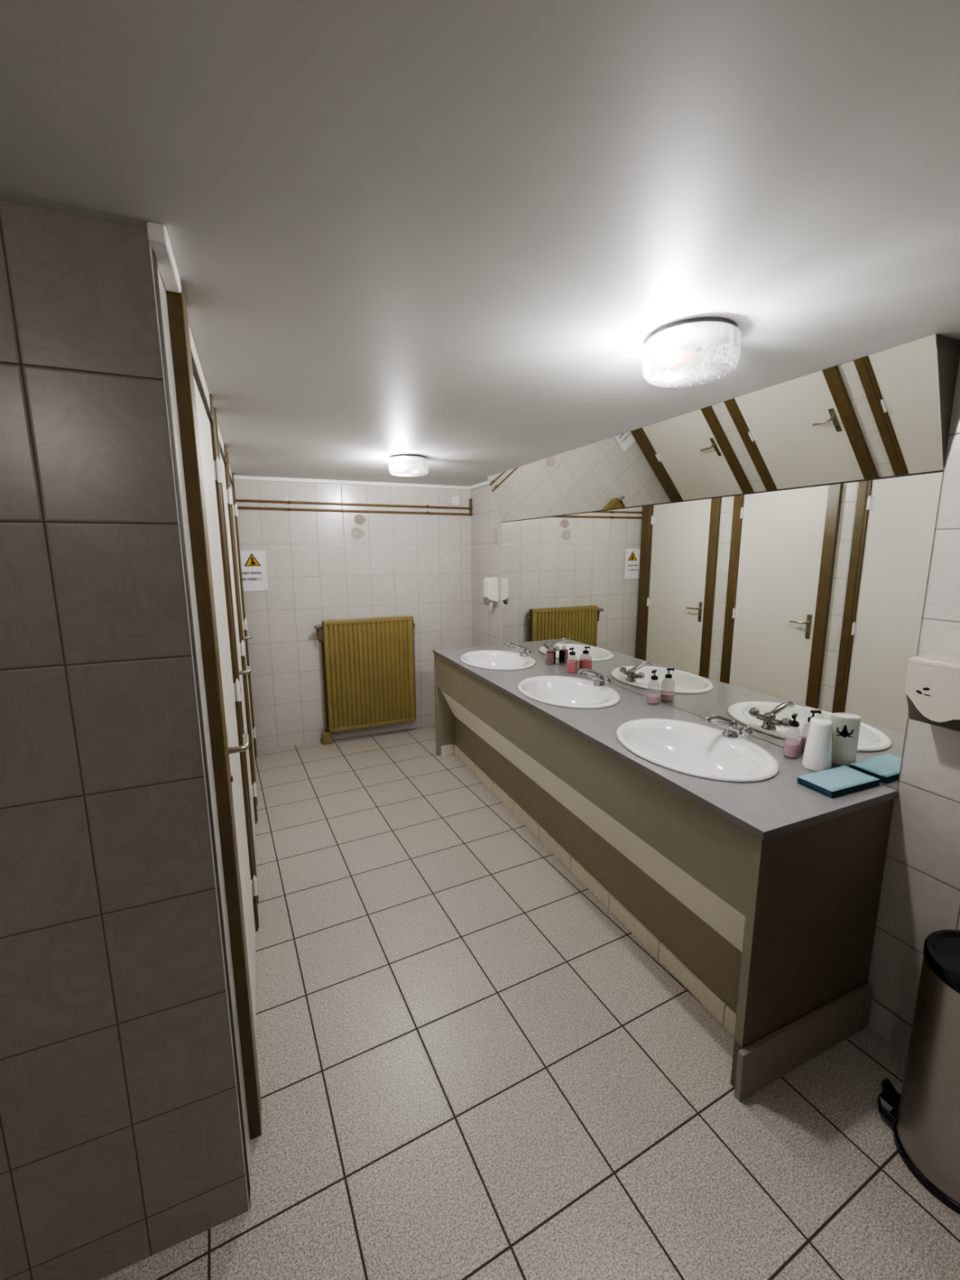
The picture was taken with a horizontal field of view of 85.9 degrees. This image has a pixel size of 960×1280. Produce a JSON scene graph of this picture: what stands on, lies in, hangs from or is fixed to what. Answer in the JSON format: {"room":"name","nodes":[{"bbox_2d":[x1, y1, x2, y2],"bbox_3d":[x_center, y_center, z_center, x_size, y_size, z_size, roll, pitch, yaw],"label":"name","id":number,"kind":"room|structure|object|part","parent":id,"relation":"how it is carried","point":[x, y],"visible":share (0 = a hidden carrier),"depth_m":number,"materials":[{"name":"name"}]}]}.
{"room":"public restroom","nodes":[
{"label":"public restroom","id":0,"kind":"room"},
{"bbox_2d":[0,200,248,1279],"bbox_3d":[-1.331,0.414,0.826,1.594,2.236,0.020,-5,11,-23],"label":"wall","id":1,"kind":"structure","parent":0,"point":[121,1140],"depth_m":1.04,"materials":[{"name":"tile"}]},
{"bbox_2d":[148,241,249,1210],"bbox_3d":[-0.596,0.358,1.127,0.002,2.236,0.002,-5,11,-23],"label":"trim","id":2,"kind":"structure","parent":1,"relation":"attached to","point":[148,242],"depth_m":1.08,"materials":[{"name":"white paint"}]},
{"bbox_2d":[156,265,249,1179],"bbox_3d":[-1.308,0.100,2.632,0.100,2.236,3.324,-5,11,-23],"label":"wall","id":3,"kind":"structure","parent":0,"point":[162,291],"depth_m":1.20,"materials":[{"name":"tile"}]},
{"bbox_2d":[146,222,181,293],"bbox_3d":[-0.614,-0.740,1.006,0.030,0.030,0.202,-5,11,-23],"label":"trim","id":4,"kind":"structure","parent":3,"relation":"attached to","point":[157,236],"depth_m":0.97,"materials":[{"name":"white paint"}]},
{"bbox_2d":[151,248,250,1206],"bbox_3d":[-0.605,0.354,1.151,0.001,2.236,0.048,-5,11,-23],"label":"trim","id":5,"kind":"structure","parent":3,"relation":"attached to","point":[154,263],"depth_m":1.10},
{"bbox_2d":[166,280,261,1139],"bbox_3d":[-0.818,0.254,1.737,0.078,2.234,0.964,-5,11,-23],"label":"door","id":6,"kind":"structure","parent":3,"relation":"in","point":[202,463],"depth_m":1.41,"materials":[{"name":"beige paint"}]},
{"bbox_3d":[-0.862,-0.806,1.568,0.020,0.087,0.750,-5,11,-23],"label":"transom panel","id":7,"kind":"part","parent":6,"relation":"part of","materials":[{"name":"beige paint"}]},
{"bbox_3d":[-0.713,0.303,1.526,0.057,0.021,0.140,-5,11,-23],"label":"lever","id":8,"kind":"part","parent":6,"relation":"part of","materials":[{"name":"silver metal"}]},
{"bbox_2d":[213,407,258,903],"bbox_3d":[-1.234,0.090,2.688,0.078,2.234,0.897,-5,11,-23],"label":"door","id":9,"kind":"structure","parent":3,"relation":"in","point":[226,495],"depth_m":2.82,"materials":[{"name":"beige paint"}]},
{"bbox_3d":[-1.265,-0.965,2.489,0.020,0.087,0.721,-5,11,-23],"label":"transom panel","id":10,"kind":"part","parent":9,"relation":"part of","materials":[{"name":"beige paint"}]},
{"bbox_3d":[-1.122,0.143,2.460,0.057,0.021,0.140,-5,11,-23],"label":"lever","id":11,"kind":"part","parent":9,"relation":"part of","materials":[{"name":"silver metal"}]},
{"bbox_2d":[226,453,257,805],"bbox_3d":[-1.673,-0.082,3.689,0.078,2.234,1.008,-5,11,-23],"label":"door","id":12,"kind":"structure","parent":3,"relation":"in","point":[233,506],"depth_m":3.87,"materials":[{"name":"beige paint"}]},
{"bbox_3d":[-1.542,-0.023,3.418,0.057,0.021,0.140,-5,11,-23],"label":"lever","id":13,"kind":"part","parent":12,"relation":"part of","materials":[{"name":"silver metal"}]},
{"bbox_2d":[234,480,471,751],"bbox_3d":[-1.066,-0.240,4.572,2.106,2.236,0.100,-5,11,-23],"label":"wall","id":14,"kind":"structure","parent":0,"point":[418,566],"depth_m":4.43,"materials":[{"name":"tile"}]},
{"bbox_2d":[240,550,268,591],"bbox_3d":[-1.814,-0.554,4.123,0.206,0.322,0.011,-4,11,-20],"label":"notice","id":15,"kind":"object","parent":14,"relation":"attached to","point":[253,562],"visible":0.98,"depth_m":4.13,"materials":[{"name":"white paper"}]},
{"bbox_2d":[233,475,469,489],"bbox_3d":[-0.999,-1.320,4.343,2.006,0.030,0.030,-5,11,-23],"label":"trim","id":16,"kind":"structure","parent":14,"relation":"attached to","point":[235,477],"depth_m":4.28,"materials":[{"name":"white paint"}]},
{"bbox_2d":[235,498,472,509],"bbox_3d":[-0.996,-1.146,4.367,2.004,0.026,0.042,-5,11,-23],"label":"pipe","id":17,"kind":"object","parent":14,"relation":"attached to","point":[237,500],"visible":0.91,"depth_m":4.31,"materials":[{"name":"brown metal"}]},
{"bbox_2d":[236,506,472,515],"bbox_3d":[-0.996,-1.093,4.376,2.004,0.026,0.042,-5,11,-23],"label":"pipe","id":18,"kind":"object","parent":14,"relation":"attached to","point":[237,507],"visible":0.91,"depth_m":4.32,"materials":[{"name":"brown metal"}]},
{"bbox_2d":[351,527,364,539],"bbox_3d":[-1.044,-0.912,4.409,0.116,0.104,0.002,-5,11,-23],"label":"wall plate","id":19,"kind":"object","parent":14,"relation":"attached to","point":[357,533],"depth_m":4.41,"materials":[{"name":"paint"}]},
{"bbox_2d":[354,514,365,524],"bbox_3d":[-1.023,-1.026,4.398,0.100,0.090,0.002,-5,11,-23],"label":"wall plate","id":20,"kind":"object","parent":14,"relation":"attached to","point":[359,519],"depth_m":4.40,"materials":[{"name":"grey paint"}]},
{"bbox_2d":[314,615,416,744],"bbox_3d":[-0.992,0.343,4.578,0.877,1.082,0.127,-5,11,-23],"label":"radiator","id":21,"kind":"object","parent":14,"relation":"attached to","point":[368,664],"visible":1,"depth_m":4.53,"materials":[{"name":"yellow metal"}]},
{"bbox_3d":[-1.354,-0.110,4.300,0.040,0.039,0.062,6,12,33],"label":"valve knob","id":22,"kind":"part","parent":21,"relation":"part of","materials":[{"name":"grey plastic"}]},
{"bbox_3d":[-0.967,-0.172,4.488,0.770,0.036,0.071,-5,11,-23],"label":"header rail","id":23,"kind":"part","parent":21,"relation":"part of","materials":[{"name":"yellow metal"}]},
{"bbox_3d":[-0.963,0.756,4.650,0.770,0.036,0.071,-5,11,-23],"label":"header rail","id":24,"kind":"part","parent":21,"relation":"part of","materials":[{"name":"yellow metal"}]},
{"bbox_2d":[450,495,461,506],"bbox_3d":[-0.218,-1.272,4.701,0.094,0.094,0.014,-5,11,-23],"label":"air vent","id":25,"kind":"object","parent":14,"relation":"in","point":[455,500],"visible":1,"depth_m":4.70,"materials":[{"name":"white plastic"}]},
{"bbox_2d":[0,0,959,486],"bbox_3d":[-0.415,-0.830,1.141,3.700,0.100,6.640,-5,11,-23],"label":"ceiling","id":26,"kind":"structure","parent":0,"point":[455,234],"depth_m":0.83,"materials":[{"name":"paint"}]},
{"bbox_2d":[388,453,428,476],"bbox_3d":[-0.447,-1.090,3.237,0.248,0.108,0.248,-5,11,-23],"label":"ceiling lamp","id":27,"kind":"object","parent":26,"relation":"attached to","point":[409,460],"visible":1,"depth_m":3.17,"materials":[{"name":"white glass"}]},
{"bbox_3d":[-0.495,-1.088,3.233,0.056,0.048,0.048,-5,11,-23],"label":"bulb","id":28,"kind":"part","parent":27,"relation":"part of","materials":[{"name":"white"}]},
{"bbox_3d":[-0.447,-1.135,3.229,0.232,0.016,0.232,-5,11,-23],"label":"ceiling plate","id":29,"kind":"part","parent":27,"relation":"part of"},
{"bbox_2d":[642,316,741,387],"bbox_3d":[0.576,-0.776,1.414,0.248,0.108,0.248,-5,11,-23],"label":"ceiling lamp","id":30,"kind":"object","parent":26,"relation":"attached to","point":[678,343],"visible":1,"depth_m":1.36,"materials":[{"name":"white glass"}]},
{"bbox_3d":[0.516,-0.775,1.409,0.056,0.048,0.048,-5,11,-23],"label":"bulb","id":31,"kind":"part","parent":30,"relation":"part of","materials":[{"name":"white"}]},
{"bbox_2d":[680,349,696,363],"bbox_3d":[0.566,-0.787,1.429,0.053,0.039,0.036,-5,11,-23],"label":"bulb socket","id":32,"kind":"object","parent":30,"relation":"attached to","point":[684,351],"depth_m":1.42,"materials":[{"name":"white metal"}]},
{"bbox_3d":[0.576,-0.822,1.406,0.232,0.016,0.232,-5,11,-23],"label":"ceiling plate","id":33,"kind":"part","parent":30,"relation":"part of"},
{"bbox_2d":[99,724,959,1279],"bbox_3d":[-0.405,1.471,1.542,3.700,0.100,6.640,-5,11,-23],"label":"floor","id":34,"kind":"structure","parent":0,"point":[470,1067],"depth_m":1.60,"materials":[{"name":"tile"}]},
{"bbox_2d":[434,653,893,1101],"bbox_3d":[0.494,0.733,2.960,0.633,0.858,2.956,-5,11,-23],"label":"vanity unit","id":35,"kind":"object","parent":34,"relation":"on","point":[774,937],"visible":0.92,"depth_m":1.77,"materials":[{"name":"brown laminate"}]},
{"bbox_3d":[-0.078,0.503,4.287,0.615,0.856,0.030,-5,11,-23],"label":"panel","id":36,"kind":"part","parent":35,"relation":"part of","materials":[{"name":"beige laminate"}]},
{"bbox_3d":[-0.267,0.905,4.251,0.109,0.082,0.009,-5,11,-23],"label":"kick skirting","id":37,"kind":"part","parent":35,"relation":"part of","materials":[{"name":"tile"}]},
{"bbox_3d":[0.307,0.711,2.885,0.148,0.280,2.874,-5,11,-23],"label":"sloping panel","id":38,"kind":"part","parent":35,"relation":"part of","materials":[{"name":"laminate"}]},
{"bbox_3d":[0.229,0.464,2.809,0.020,0.273,2.874,-5,11,-23],"label":"apron panel","id":39,"kind":"part","parent":35,"relation":"part of","materials":[{"name":"beige laminate"}]},
{"bbox_3d":[0.366,1.124,2.982,0.032,0.082,2.874,-5,11,-23],"label":"kick skirting","id":40,"kind":"part","parent":35,"relation":"part of","materials":[{"name":"tile"}]},
{"bbox_3d":[0.370,1.004,2.963,0.022,0.325,2.874,-5,11,-23],"label":"kick panel","id":41,"kind":"part","parent":35,"relation":"part of","materials":[{"name":"beige laminate"}]},
{"bbox_2d":[432,643,898,839],"bbox_3d":[0.494,0.295,2.893,0.625,0.027,2.948,-5,11,-23],"label":"countertop","id":42,"kind":"structure","parent":35,"relation":"on","point":[778,805],"depth_m":1.83,"materials":[{"name":"grey laminate"}]},
{"bbox_2d":[459,649,536,670],"bbox_3d":[0.124,0.205,3.699,0.510,0.153,0.668,-5,11,-23],"label":"basin","id":43,"kind":"object","parent":42,"relation":"in","point":[495,660],"visible":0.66,"depth_m":3.86,"materials":[{"name":"white ceramic"}]},
{"bbox_2d":[506,642,531,656],"bbox_3d":[0.268,0.066,3.739,0.174,0.107,0.194,-5,11,-23],"label":"tap","id":44,"kind":"object","parent":42,"relation":"on","point":[524,651],"visible":1,"depth_m":3.73,"materials":[{"name":"silver metal"}]},
{"bbox_3d":[0.260,0.048,3.732,0.156,0.069,0.030,-5,11,-23],"label":"spout","id":45,"kind":"part","parent":44,"relation":"part of","materials":[{"name":"silver metal"}]},
{"bbox_2d":[546,649,555,664],"bbox_3d":[0.486,0.096,3.535,0.070,0.145,0.054,-5,11,-23],"label":"soap bottle","id":46,"kind":"object","parent":42,"relation":"on","point":[551,655],"visible":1,"depth_m":3.52,"materials":[{"name":"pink plastic"}]},
{"bbox_2d":[517,675,620,708],"bbox_3d":[0.483,0.347,2.878,0.510,0.153,0.668,-5,11,-23],"label":"basin","id":47,"kind":"object","parent":42,"relation":"in","point":[557,691],"visible":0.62,"depth_m":3.02,"materials":[{"name":"white ceramic"}]},
{"bbox_2d":[566,647,577,672],"bbox_3d":[0.590,0.129,3.299,0.067,0.160,0.086,9,14,43],"label":"soap bottle","id":48,"kind":"object","parent":42,"relation":"on","point":[571,665],"visible":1,"depth_m":3.28,"materials":[{"name":"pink plastic"}]},
{"bbox_2d":[577,668,611,686],"bbox_3d":[0.628,0.208,2.917,0.174,0.107,0.194,-5,11,-23],"label":"tap","id":49,"kind":"object","parent":42,"relation":"on","point":[600,680],"visible":1,"depth_m":2.91,"materials":[{"name":"silver metal"}]},
{"bbox_3d":[0.619,0.189,2.910,0.156,0.069,0.030,-5,11,-23],"label":"spout","id":50,"kind":"part","parent":49,"relation":"part of","materials":[{"name":"silver metal"}]},
{"bbox_2d":[647,669,659,703],"bbox_3d":[0.888,0.238,2.631,0.057,0.172,0.073,9,14,43],"label":"soap bottle","id":51,"kind":"object","parent":42,"relation":"on","point":[652,699],"visible":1,"depth_m":2.62,"materials":[{"name":"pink plastic"}]},
{"bbox_2d":[616,718,779,782],"bbox_3d":[0.839,0.487,2.065,0.510,0.153,0.668,-5,11,-23],"label":"basin","id":52,"kind":"object","parent":42,"relation":"in","point":[691,748],"visible":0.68,"depth_m":2.16,"materials":[{"name":"white ceramic"}]},
{"bbox_2d":[704,714,752,737],"bbox_3d":[0.984,0.348,2.104,0.174,0.107,0.194,-5,11,-23],"label":"tap","id":53,"kind":"object","parent":42,"relation":"on","point":[731,731],"visible":1,"depth_m":2.10,"materials":[{"name":"silver metal"}]},
{"bbox_3d":[0.975,0.329,2.098,0.156,0.069,0.030,-5,11,-23],"label":"spout","id":54,"kind":"part","parent":53,"relation":"part of","materials":[{"name":"silver metal"}]},
{"bbox_2d":[783,713,799,757],"bbox_3d":[1.182,0.359,1.946,0.054,0.166,0.069,9,14,43],"label":"soap bottle","id":55,"kind":"object","parent":42,"relation":"on","point":[792,747],"visible":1,"depth_m":1.93,"materials":[{"name":"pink plastic"}]},
{"bbox_2d":[801,716,832,771],"bbox_3d":[1.210,0.371,1.841,0.092,0.178,0.091,-5,11,-23],"label":"canister","id":56,"kind":"object","parent":42,"relation":"on","point":[817,754],"visible":0.94,"depth_m":1.81,"materials":[{"name":"plastic"}]},
{"bbox_2d":[797,764,880,798],"bbox_3d":[1.196,0.470,1.721,0.236,0.024,0.118,-4,11,-21],"label":"book","id":57,"kind":"object","parent":42,"relation":"on","point":[838,781],"visible":1,"depth_m":1.70,"materials":[{"name":"teal paper"}]},
{"bbox_3d":[1.073,1.304,1.689,0.624,0.165,0.020,-5,11,-23],"label":"skirting","id":58,"kind":"part","parent":35,"relation":"part of","materials":[{"name":"tile"}]},
{"bbox_3d":[1.074,0.957,1.658,0.615,0.856,0.030,-5,11,-23],"label":"panel","id":59,"kind":"part","parent":35,"relation":"part of","materials":[{"name":"brown laminate"}]},
{"bbox_2d":[877,929,959,1214],"bbox_3d":[1.290,1.127,1.354,0.300,0.626,0.278,4,11,21],"label":"pedal bin","id":60,"kind":"object","parent":34,"relation":"on","point":[925,1117],"visible":1,"depth_m":1.34,"materials":[{"name":"silver metal"}]},
{"bbox_3d":[1.297,0.839,1.303,0.267,0.041,0.267,-5,11,-23],"label":"bin lid","id":61,"kind":"part","parent":60,"relation":"part of","materials":[{"name":"black plastic"}]},
{"bbox_2d":[471,358,959,1026],"bbox_3d":[1.243,0.190,2.043,0.100,2.236,6.640,-5,11,-23],"label":"wall","id":62,"kind":"structure","parent":0,"point":[920,895],"depth_m":1.63,"materials":[{"name":"tile"}]},
{"bbox_2d":[469,498,471,515],"bbox_3d":[-0.089,-1.226,4.759,0.017,0.155,0.025,-5,11,-23],"label":"pipe riser","id":63,"kind":"object","parent":62,"relation":"attached to","point":[470,500],"visible":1,"depth_m":4.75,"materials":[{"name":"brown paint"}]},
{"bbox_2d":[469,480,489,489],"bbox_3d":[0.034,-1.342,4.440,0.030,0.030,0.606,-5,11,-23],"label":"trim","id":64,"kind":"structure","parent":62,"relation":"attached to","point":[484,483],"depth_m":4.50,"materials":[{"name":"white paint"}]},
{"bbox_2d":[483,577,498,609],"bbox_3d":[0.091,-0.392,4.383,0.106,0.270,0.100,-5,11,-23],"label":"soap dispenser","id":65,"kind":"object","parent":62,"relation":"attached to","point":[491,589],"visible":1,"depth_m":4.34,"materials":[{"name":"white plastic"}]},
{"bbox_3d":[0.054,-0.331,4.378,0.025,0.069,0.072,-5,11,-23],"label":"push lever","id":66,"kind":"part","parent":65,"relation":"part of","materials":[{"name":"grey plastic"}]},
{"bbox_2d":[493,529,497,542],"bbox_3d":[0.128,-0.872,4.339,0.002,0.112,0.080,-5,11,-23],"label":"light switch","id":67,"kind":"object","parent":62,"relation":"attached to","point":[495,533],"depth_m":4.34,"materials":[{"name":"paint"}]},
{"bbox_2d":[501,471,943,789],"bbox_3d":[0.771,-0.235,2.942,0.004,0.996,2.974,-5,11,-23],"label":"wall mirror","id":68,"kind":"object","parent":62,"relation":"attached to","point":[757,611],"visible":1,"depth_m":2.12,"materials":[{"name":"white mirror"}]},
{"bbox_2d":[487,333,959,522],"bbox_3d":[0.710,-0.894,2.802,0.134,0.354,2.974,-5,11,-23],"label":"mirror","id":69,"kind":"object","parent":62,"relation":"attached to","point":[887,413],"visible":1,"depth_m":1.91,"materials":[{"name":"white mirror"}]},
{"bbox_2d":[870,1000,911,1056],"bbox_3d":[1.945,1.533,0.503,0.004,0.113,2.878,-5,11,-23],"label":"baseboard","id":70,"kind":"structure","parent":62,"relation":"attached to","point":[884,1022],"depth_m":1.75,"materials":[{"name":"tile"}]},
{"bbox_2d":[904,653,959,731],"bbox_3d":[1.376,0.163,1.422,0.134,0.192,0.290,-5,11,-23],"label":"paper towel dispenser","id":71,"kind":"object","parent":62,"relation":"attached to","point":[932,686],"visible":1,"depth_m":1.47,"materials":[{"name":"plastic"}]}
]}

